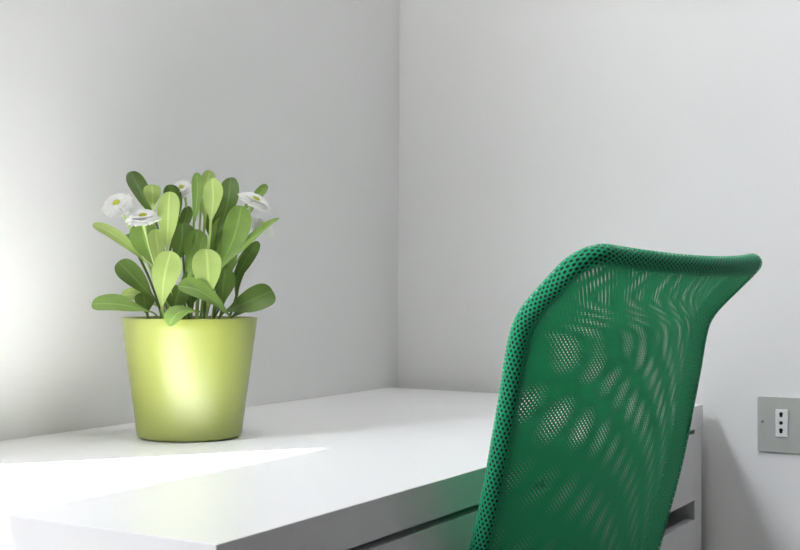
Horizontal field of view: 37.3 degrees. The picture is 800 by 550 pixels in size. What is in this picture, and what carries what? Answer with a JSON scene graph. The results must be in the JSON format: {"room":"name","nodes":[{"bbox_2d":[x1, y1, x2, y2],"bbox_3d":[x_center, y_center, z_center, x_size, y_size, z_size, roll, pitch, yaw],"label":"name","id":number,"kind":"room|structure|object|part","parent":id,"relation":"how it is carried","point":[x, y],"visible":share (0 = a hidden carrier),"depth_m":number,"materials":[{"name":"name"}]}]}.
{"room":"home office","nodes":[
{"label":"home office","id":0,"kind":"room"},
{"bbox_2d":[0,0,398,440],"bbox_3d":[-1.020,-0.709,0.982,0.250,3.500,3.600,0,-1,30],"label":"wall","id":1,"kind":"structure","parent":0,"point":[299,99],"depth_m":1.92,"materials":[{"name":"white paint"}]},
{"bbox_2d":[398,0,799,549],"bbox_3d":[1.395,-0.692,1.738,3.650,3.500,0.150,0,-1,30],"label":"wall","id":2,"kind":"structure","parent":0,"point":[533,134],"depth_m":2.23,"materials":[{"name":"white paint"}]},
{"bbox_2d":[758,396,799,453],"bbox_3d":[0.694,0.261,2.045,0.150,0.096,0.007,0,-1,30],"label":"wall socket","id":3,"kind":"object","parent":2,"relation":"attached to","point":[778,417],"visible":1,"depth_m":2.06,"materials":[{"name":"plastic"}]},
{"bbox_3d":[0.547,0.986,0.039,3.400,0.100,3.600,0,-1,30],"label":"floor","id":4,"kind":"structure","parent":0,"visible":0},
{"bbox_2d":[0,387,702,549],"bbox_3d":[-0.085,0.587,1.678,0.649,0.730,1.348,0,-1,30],"label":"desk","id":5,"kind":"object","parent":4,"relation":"on","point":[389,468],"visible":0.64,"depth_m":1.30,"materials":[{"name":"white paint"}]},
{"bbox_2d":[92,170,279,441],"bbox_3d":[-0.297,0.036,1.610,0.252,0.366,0.182,1,-1,-41],"label":"daisy","id":6,"kind":"object","parent":5,"relation":"on","point":[189,375],"visible":1,"depth_m":1.57,"materials":[{"name":"plant"}]},
{"bbox_2d":[112,199,119,204],"bbox_3d":[-0.378,-0.096,1.577,0.011,0.009,0.008,0,-1,-10],"label":"flower center","id":7,"kind":"object","parent":6,"relation":"on","point":[114,201],"depth_m":1.58,"materials":[{"name":"yellow plant"}]},
{"bbox_2d":[122,214,160,305],"bbox_3d":[-0.349,-0.010,1.595,0.065,0.166,0.019,0,-1,-10],"label":"stem","id":8,"kind":"object","parent":6,"relation":"on","point":[145,241],"depth_m":1.60,"materials":[{"name":"green plant"}]},
{"bbox_2d":[142,225,164,315],"bbox_3d":[-0.329,0.001,1.580,0.033,0.145,0.013,0,-1,-10],"label":"stem","id":9,"kind":"object","parent":6,"relation":"on","point":[156,240],"depth_m":1.59,"materials":[{"name":"green plant"}]},
{"bbox_2d":[183,196,186,305],"bbox_3d":[-0.302,-0.023,1.651,0.009,0.194,0.030,0,-1,0],"label":"stem","id":10,"kind":"object","parent":6,"relation":"on","point":[185,197],"depth_m":1.66,"materials":[{"name":"green plant"}]},
{"bbox_2d":[122,316,256,441],"bbox_3d":[-0.287,0.139,1.618,0.182,0.162,0.182,0,-1,-10],"label":"pot","id":11,"kind":"object","parent":6,"relation":"attached to","point":[189,378],"depth_m":1.55,"materials":[{"name":"ceramic"}]},
{"bbox_2d":[195,207,201,318],"bbox_3d":[-0.277,-0.016,1.640,0.009,0.180,0.022,0,-1,1],"label":"stem","id":12,"kind":"object","parent":6,"relation":"on","point":[197,209],"depth_m":1.63,"materials":[{"name":"green plant"}]},
{"bbox_2d":[215,245,248,307],"bbox_3d":[-0.226,0.004,1.641,0.069,0.140,0.015,0,-1,-19],"label":"stem","id":13,"kind":"object","parent":6,"relation":"on","point":[242,262],"depth_m":1.63,"materials":[{"name":"green plant"}]},
{"bbox_2d":[211,206,253,318],"bbox_3d":[-0.230,-0.012,1.628,0.060,0.173,0.020,0,-1,-10],"label":"stem","id":14,"kind":"object","parent":6,"relation":"on","point":[232,223],"depth_m":1.62,"materials":[{"name":"green plant"}]},
{"bbox_3d":[0.101,0.325,1.375,0.018,0.116,0.918,0,-1,30],"label":"drawer","id":15,"kind":"part","parent":5,"relation":"part of","materials":[{"name":"white paint"}]},
{"bbox_3d":[0.420,0.332,1.919,0.018,0.116,0.335,0,-1,30],"label":"drawer","id":16,"kind":"part","parent":5,"relation":"part of","materials":[{"name":"white paint"}]},
{"bbox_3d":[0.420,0.497,1.917,0.018,0.148,0.335,0,-1,30],"label":"drawer","id":17,"kind":"part","parent":5,"relation":"part of","materials":[{"name":"white paint"}]},
{"bbox_3d":[0.245,0.615,2.239,0.644,0.690,0.041,0,-1,30],"label":"panel","id":18,"kind":"part","parent":5,"relation":"part of","materials":[{"name":"white paint"}]},
{"bbox_2d":[469,244,761,549],"bbox_3d":[0.087,0.461,1.528,0.668,0.979,0.501,0,-1,38],"label":"office chair","id":19,"kind":"object","parent":4,"relation":"on","point":[528,361],"visible":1,"depth_m":1.32,"materials":[{"name":"green fabric"}]}
]}

